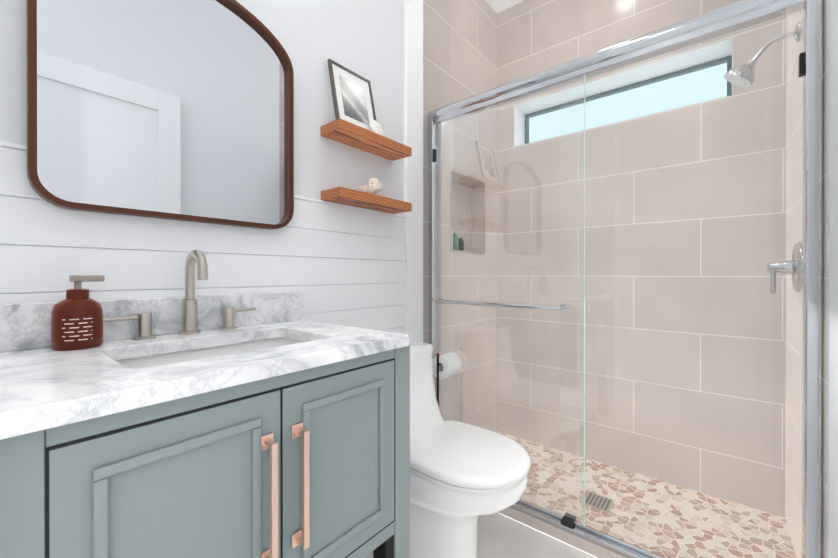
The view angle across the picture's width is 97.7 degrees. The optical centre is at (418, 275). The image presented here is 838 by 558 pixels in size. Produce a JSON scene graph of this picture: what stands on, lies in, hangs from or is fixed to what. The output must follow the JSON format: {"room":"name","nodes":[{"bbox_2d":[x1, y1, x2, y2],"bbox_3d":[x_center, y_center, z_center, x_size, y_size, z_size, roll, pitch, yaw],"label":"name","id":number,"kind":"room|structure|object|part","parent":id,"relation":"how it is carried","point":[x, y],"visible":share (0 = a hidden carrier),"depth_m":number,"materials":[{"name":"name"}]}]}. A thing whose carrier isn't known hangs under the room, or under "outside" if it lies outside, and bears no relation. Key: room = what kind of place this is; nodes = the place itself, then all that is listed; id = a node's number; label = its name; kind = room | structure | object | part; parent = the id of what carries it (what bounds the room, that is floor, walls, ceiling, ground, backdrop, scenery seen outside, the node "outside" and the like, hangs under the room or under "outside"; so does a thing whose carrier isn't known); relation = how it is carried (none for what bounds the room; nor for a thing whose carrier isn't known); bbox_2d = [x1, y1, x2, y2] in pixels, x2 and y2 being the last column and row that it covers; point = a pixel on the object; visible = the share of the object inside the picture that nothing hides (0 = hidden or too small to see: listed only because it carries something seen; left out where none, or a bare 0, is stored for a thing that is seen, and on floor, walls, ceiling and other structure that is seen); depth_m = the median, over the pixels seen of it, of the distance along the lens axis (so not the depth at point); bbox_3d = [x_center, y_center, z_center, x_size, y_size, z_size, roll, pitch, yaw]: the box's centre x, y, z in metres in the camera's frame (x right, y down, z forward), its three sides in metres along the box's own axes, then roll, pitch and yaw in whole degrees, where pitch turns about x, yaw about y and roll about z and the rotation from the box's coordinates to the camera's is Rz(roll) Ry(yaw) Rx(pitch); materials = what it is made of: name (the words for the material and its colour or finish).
{"room":"bathroom","nodes":[
{"label":"bathroom","id":0,"kind":"room"},
{"bbox_2d":[0,0,483,328],"bbox_3d":[-0.274,-0.343,1.527,0.090,2.750,2.034,0,0,39],"label":"wall","id":1,"kind":"structure","parent":0,"point":[364,38],"depth_m":1.37,"materials":[{"name":"white paint"}]},
{"bbox_2d":[0,292,301,351],"bbox_3d":[-0.636,0.106,0.980,0.020,0.095,0.725,0,0,39],"label":"backsplash","id":2,"kind":"structure","parent":1,"relation":"attached to","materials":[{"name":"stone"}]},
{"bbox_2d":[26,0,293,228],"bbox_3d":[-0.619,-0.479,0.991,0.030,0.665,0.604,0,0,39],"label":"mirror","id":3,"kind":"object","parent":1,"relation":"attached to","point":[181,110],"visible":1,"depth_m":0.94,"materials":[{"name":"brown metal"}]},
{"bbox_2d":[0,141,405,333],"bbox_3d":[-0.470,0.380,1.205,0.016,1.305,1.282,0,0,39],"label":"boards","id":4,"kind":"object","parent":1,"relation":"attached to","point":[37,224],"visible":0.29,"depth_m":1.05,"materials":[{"name":"white wood"}]},
{"bbox_2d":[321,178,411,213],"bbox_3d":[-0.197,-0.332,1.462,0.111,0.116,0.387,0,0,39],"label":"shelf","id":5,"kind":"object","parent":1,"relation":"attached to","point":[365,196],"visible":1,"depth_m":1.42,"materials":[{"name":"brown wood"}]},
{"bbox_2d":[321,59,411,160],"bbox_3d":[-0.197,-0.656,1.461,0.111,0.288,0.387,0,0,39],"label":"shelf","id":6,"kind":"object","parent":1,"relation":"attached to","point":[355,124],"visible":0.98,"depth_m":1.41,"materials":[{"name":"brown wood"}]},
{"bbox_3d":[-0.312,-0.674,1.343,0.065,0.252,0.010,0,0,39],"label":"frame","id":7,"kind":"part","parent":6,"relation":"part of","materials":[{"name":"grey metal"}]},
{"bbox_3d":[-0.270,-0.794,1.435,0.014,0.012,0.185,0,0,39],"label":"frame","id":8,"kind":"part","parent":6,"relation":"part of","materials":[{"name":"grey metal"}]},
{"bbox_2d":[339,75,369,124],"bbox_3d":[-0.249,-0.675,1.417,0.036,0.162,0.125,0,0,39],"label":"photo","id":9,"kind":"object","parent":6,"relation":"attached to","point":[353,95],"depth_m":1.41},
{"bbox_3d":[-0.189,-0.675,1.494,0.065,0.252,0.010,0,0,39],"label":"frame","id":10,"kind":"part","parent":6,"relation":"part of","materials":[{"name":"grey metal"}]},
{"bbox_2d":[404,0,422,342],"bbox_3d":[-0.024,-0.344,1.745,0.018,2.750,0.120,0,0,39],"label":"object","id":11,"kind":"structure","parent":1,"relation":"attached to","point":[413,95],"depth_m":1.73,"materials":[{"name":"white paint"}]},
{"bbox_2d":[452,232,462,250],"bbox_3d":[0.191,-0.203,2.107,0.091,0.125,0.043,0,0,-42],"label":"bottle","id":12,"kind":"object","parent":1,"relation":"in","point":[458,241],"depth_m":2.11,"materials":[{"name":"green plastic"}]},
{"bbox_2d":[423,0,496,431],"bbox_3d":[0.260,-0.345,2.106,0.001,2.750,0.799,0,0,39],"label":"shower wall tile","id":13,"kind":"structure","parent":1,"relation":"attached to","point":[459,49],"depth_m":2.11,"materials":[{"name":"beige tile"}]},
{"bbox_2d":[451,169,484,253],"bbox_3d":[0.293,-0.355,2.144,0.003,0.446,0.376,0,0,39],"label":"trim","id":14,"kind":"structure","parent":1,"relation":"attached to","point":[451,213],"depth_m":2.14,"materials":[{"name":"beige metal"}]},
{"bbox_2d":[427,0,783,119],"bbox_3d":[0.584,-0.800,1.433,1.351,0.062,0.062,0,0,39],"label":"header rail","id":15,"kind":"object","parent":1,"relation":"attached to","point":[722,13],"visible":0.67,"depth_m":1.30,"materials":[{"name":"silver metal"}]},
{"bbox_2d":[429,0,805,123],"bbox_3d":[0.584,-0.772,1.433,1.351,0.032,0.044,0,0,39],"label":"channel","id":16,"kind":"object","parent":15,"relation":"attached to","point":[763,14],"visible":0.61,"depth_m":1.25,"materials":[{"name":"silver metal"}]},
{"bbox_2d":[434,8,803,557],"bbox_3d":[0.584,0.094,1.435,1.293,1.716,0.024,0,0,39],"label":"shower door","id":17,"kind":"structure","parent":1,"relation":"attached to","point":[442,129],"depth_m":1.38,"materials":[{"name":"clear glass"}]},
{"bbox_2d":[432,149,434,161],"bbox_3d":[0.077,-0.599,1.831,0.009,0.060,0.022,0,0,39],"label":"bumper cover","id":18,"kind":"object","parent":17,"relation":"attached to","point":[433,150],"depth_m":1.82,"materials":[{"name":"black rubber"}]},
{"label":"glass","id":19,"kind":"part","parent":17,"relation":"part of","materials":[{"name":"clear glass"}]},
{"bbox_2d":[561,514,575,528],"bbox_3d":[0.587,0.961,1.435,0.040,0.017,0.060,0,0,39],"label":"bumper cover","id":20,"kind":"object","parent":17,"relation":"attached to","point":[567,522],"depth_m":1.42,"materials":[{"name":"black plastic"}]},
{"bbox_2d":[584,75,584,526],"bbox_3d":[0.626,0.094,1.385,0.002,1.716,0.006,0,0,39],"label":"shower door glass left edge","id":21,"kind":"object","parent":17,"relation":"attached to","point":[584,300],"visible":1,"depth_m":1.38,"materials":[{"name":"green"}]},
{"label":"glass","id":22,"kind":"part","parent":17,"relation":"part of","materials":[{"name":"clear glass"}]},
{"bbox_2d":[798,52,803,77],"bbox_3d":[1.086,-0.597,1.040,0.009,0.060,0.022,0,0,39],"label":"bumper cover","id":23,"kind":"object","parent":17,"relation":"attached to","point":[801,56],"depth_m":1.03,"materials":[{"name":"black rubber"}]},
{"bbox_2d":[429,0,823,557],"bbox_3d":[0.584,0.109,1.435,1.351,1.754,0.048,0,0,39],"label":"door jamb","id":24,"kind":"object","parent":1,"relation":"attached to","point":[813,51],"visible":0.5,"depth_m":1.00,"materials":[{"name":"silver metal"}]},
{"bbox_2d":[365,513,596,557],"bbox_3d":[-0.318,1.035,0.340,1.353,0.001,2.771,0,0,39],"label":"floor","id":25,"kind":"structure","parent":0,"point":[499,535],"depth_m":1.41,"materials":[{"name":"tile"}]},
{"bbox_2d":[0,250,409,557],"bbox_3d":[-0.435,0.484,0.831,0.521,1.098,0.748,0,0,39],"label":"bathroom vanity","id":26,"kind":"object","parent":25,"relation":"on","point":[190,424],"visible":1,"depth_m":0.65,"materials":[{"name":"painted wood"},{"name":"marble"},{"name":"copper"}]},
{"bbox_3d":[-0.365,0.419,0.575,0.020,0.407,0.308,0,0,39],"label":"door","id":27,"kind":"part","parent":26,"relation":"part of","materials":[{"name":"grey"}]},
{"bbox_3d":[-0.354,0.419,0.567,0.007,0.330,0.228,0,0,39],"label":"door moulding","id":28,"kind":"part","parent":26,"relation":"part of","materials":[{"name":"grey"}]},
{"bbox_2d":[0,320,408,439],"bbox_3d":[-0.449,0.169,0.826,0.504,0.030,0.725,0,0,39],"label":"countertop","id":29,"kind":"structure","parent":26,"relation":"on","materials":[{"name":"stone"}]},
{"bbox_2d":[51,275,104,350],"bbox_3d":[-0.723,0.077,0.777,0.081,0.152,0.082,0,0,39],"label":"soap dispenser","id":30,"kind":"object","parent":29,"relation":"on","point":[77,318],"visible":1,"depth_m":0.75,"materials":[{"name":"brown"}]},
{"bbox_2d":[51,298,102,350],"bbox_3d":[-0.723,0.099,0.776,0.080,0.108,0.080,0,0,39],"label":"bottle","id":31,"kind":"object","parent":30,"relation":"attached to","point":[76,323],"depth_m":0.75,"materials":[{"name":"brown"}]},
{"bbox_3d":[-0.723,0.022,0.776,0.012,0.016,0.012,0,0,39],"label":"stem","id":32,"kind":"part","parent":30,"relation":"part of","materials":[{"name":"beige"}]},
{"bbox_2d":[103,312,155,339],"bbox_3d":[-0.681,0.122,0.864,0.048,0.062,0.102,0,0,39],"label":"handle","id":33,"kind":"object","parent":29,"relation":"on","point":[116,325],"depth_m":0.87,"materials":[{"name":"silver metal"}]},
{"bbox_2d":[179,250,207,334],"bbox_3d":[-0.574,0.044,0.938,0.123,0.218,0.052,0,0,39],"label":"faucet","id":34,"kind":"object","parent":29,"relation":"on","point":[190,306],"depth_m":0.95,"materials":[{"name":"silver metal"}]},
{"bbox_2d":[117,338,302,368],"bbox_3d":[-0.435,0.214,0.835,0.308,0.222,0.458,0,0,39],"label":"sink","id":35,"kind":"object","parent":29,"relation":"in","point":[168,353],"depth_m":0.87,"materials":[{"name":"white ceramic"}]},
{"bbox_2d":[220,307,255,329],"bbox_3d":[-0.522,0.122,1.058,0.048,0.062,0.102,0,0,39],"label":"handle","id":36,"kind":"object","parent":29,"relation":"on","point":[231,318],"depth_m":1.07,"materials":[{"name":"silver metal"}]},
{"bbox_3d":[-0.265,0.407,0.654,0.034,0.236,0.026,0,0,39],"label":"handle","id":37,"kind":"part","parent":26,"relation":"part of","materials":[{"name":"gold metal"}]},
{"bbox_3d":[-0.225,0.407,0.703,0.034,0.236,0.026,0,0,39],"label":"handle","id":38,"kind":"part","parent":26,"relation":"part of","materials":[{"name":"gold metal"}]},
{"bbox_3d":[-0.167,0.418,0.816,0.020,0.407,0.308,0,0,39],"label":"door","id":39,"kind":"part","parent":26,"relation":"part of","materials":[{"name":"grey"}]},
{"bbox_3d":[-0.157,0.418,0.807,0.007,0.330,0.228,0,0,39],"label":"door moulding","id":40,"kind":"part","parent":26,"relation":"part of","materials":[{"name":"grey"}]},
{"bbox_2d":[432,352,460,405],"bbox_3d":[0.112,0.696,1.732,0.124,0.670,0.203,0,0,39],"label":"toilet paper stand","id":41,"kind":"object","parent":25,"relation":"on","point":[446,365],"visible":0.67,"depth_m":1.71,"materials":[{"name":"white paper"}]},
{"bbox_2d":[409,341,529,557],"bbox_3d":[0.078,0.662,1.353,0.658,0.741,0.382,0,0,39],"label":"toilet","id":42,"kind":"object","parent":25,"relation":"on","point":[463,475],"visible":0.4,"depth_m":1.23,"materials":[{"name":"white ceramic"}]},
{"bbox_3d":[-0.102,0.314,1.500,0.193,0.034,0.328,0,0,39],"label":"tank lid","id":43,"kind":"part","parent":42,"relation":"part of","materials":[{"name":"white ceramic"}]},
{"bbox_3d":[-0.050,0.490,1.457,0.323,0.316,0.352,0,0,39],"label":"tank","id":44,"kind":"part","parent":42,"relation":"part of","materials":[{"name":"white ceramic"}]},
{"bbox_3d":[0.168,0.641,1.279,0.410,0.014,0.374,0,0,39],"label":"seat","id":45,"kind":"part","parent":42,"relation":"part of","materials":[{"name":"white ceramic"}]},
{"bbox_3d":[0.166,0.616,1.280,0.430,0.030,0.380,0,0,39],"label":"lid","id":46,"kind":"part","parent":42,"relation":"part of","materials":[{"name":"white ceramic"}]},
{"bbox_2d":[498,506,628,557],"bbox_3d":[0.584,1.010,1.438,1.353,0.046,0.070,0,0,39],"label":"curb","id":47,"kind":"object","parent":25,"relation":"on","point":[571,539],"visible":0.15,"depth_m":1.42,"materials":[{"name":"tile"}]},
{"bbox_2d":[511,499,663,557],"bbox_3d":[0.584,0.972,1.438,1.301,0.030,0.056,0,0,39],"label":"door track","id":48,"kind":"object","parent":47,"relation":"on","point":[627,549],"visible":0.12,"depth_m":1.37,"materials":[{"name":"silver metal"}]},
{"bbox_2d":[486,0,523,13],"bbox_3d":[-0.080,-1.716,0.622,1.353,0.001,3.519,0,0,39],"label":"ceiling","id":49,"kind":"structure","parent":0,"point":[498,6],"depth_m":2.33,"materials":[{"name":"white paint"}]},
{"bbox_2d":[514,38,732,146],"bbox_3d":[1.079,-0.950,2.078,1.060,0.260,0.200,0,0,39],"label":"window","id":50,"kind":"structure","parent":0,"point":[600,106],"depth_m":2.06,"materials":[{"name":"white"}]},
{"bbox_2d":[525,55,731,143],"bbox_3d":[1.133,-0.950,2.143,1.060,0.260,0.028,0,0,39],"label":"window frame","id":51,"kind":"structure","parent":50,"relation":"attached to","point":[658,79],"depth_m":2.05,"materials":[{"name":"grey"}]},
{"bbox_2d":[497,0,785,516],"bbox_3d":[1.036,-0.344,1.985,1.353,2.750,0.001,0,0,39],"label":"wall tile","id":52,"kind":"structure","parent":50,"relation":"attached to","point":[535,36],"depth_m":1.87,"materials":[{"name":"beige tile"}]},
{"bbox_2d":[496,431,795,557],"bbox_3d":[0.821,1.031,1.727,1.353,0.001,0.678,0,0,39],"label":"floor","id":53,"kind":"structure","parent":0,"point":[672,514],"depth_m":1.59,"materials":[{"name":"stone"}]},
{"bbox_2d":[582,491,613,512],"bbox_3d":[0.815,1.030,1.667,0.110,0.002,0.110,0,0,39],"label":"shower drain","id":54,"kind":"object","parent":53,"relation":"on","point":[603,502],"depth_m":1.66,"materials":[{"name":"silver metal"}]},
{"bbox_2d":[785,0,829,557],"bbox_3d":[1.306,-0.343,1.247,0.001,2.750,0.799,0,0,39],"label":"wall tiles","id":55,"kind":"structure","parent":0,"point":[797,338],"depth_m":1.31,"materials":[{"name":"beige tile"}]},
{"bbox_2d":[724,21,800,87],"bbox_3d":[1.261,-0.800,1.355,0.205,0.180,0.100,0,0,39],"label":"shower head","id":56,"kind":"object","parent":55,"relation":"attached to","point":[748,77],"depth_m":1.35},
{"bbox_3d":[1.289,-0.829,1.331,0.122,0.072,0.015,0,0,39],"label":"arm","id":57,"kind":"part","parent":56,"relation":"part of"},
{"bbox_2d":[767,242,802,293],"bbox_3d":[1.311,-0.024,1.321,0.083,0.183,0.176,0,0,39],"label":"shower valve","id":58,"kind":"object","parent":55,"relation":"attached to","point":[795,270],"depth_m":1.30,"materials":[{"name":"silver metal"}]},
{"bbox_3d":[1.293,0.026,1.337,0.015,0.083,0.015,0,0,39],"label":"lever","id":59,"kind":"part","parent":58,"relation":"part of","materials":[{"name":"silver metal"}]},
{"bbox_3d":[1.339,-0.028,1.299,0.012,0.176,0.176,0,0,39],"label":"plate","id":60,"kind":"part","parent":58,"relation":"part of","materials":[{"name":"silver metal"}]},
{"bbox_2d":[828,0,837,557],"bbox_3d":[0.189,-0.339,-0.112,0.001,2.750,2.720,0,0,39],"label":"wall","id":61,"kind":"structure","parent":0,"point":[833,365],"depth_m":0.90,"materials":[{"name":"white paint"}]},
{"bbox_3d":[0.107,0.126,1.803,0.026,0.026,0.007,0,0,39],"label":"flange","id":62,"kind":"object","parent":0,"visible":0},
{"bbox_2d":[435,299,565,309],"bbox_3d":[0.321,0.127,1.597,0.608,0.016,0.052,0,0,39],"label":"towel rail","id":63,"kind":"object","parent":62,"relation":"attached to","point":[543,307],"visible":1,"depth_m":1.54,"materials":[{"name":"silver metal"}]}
]}

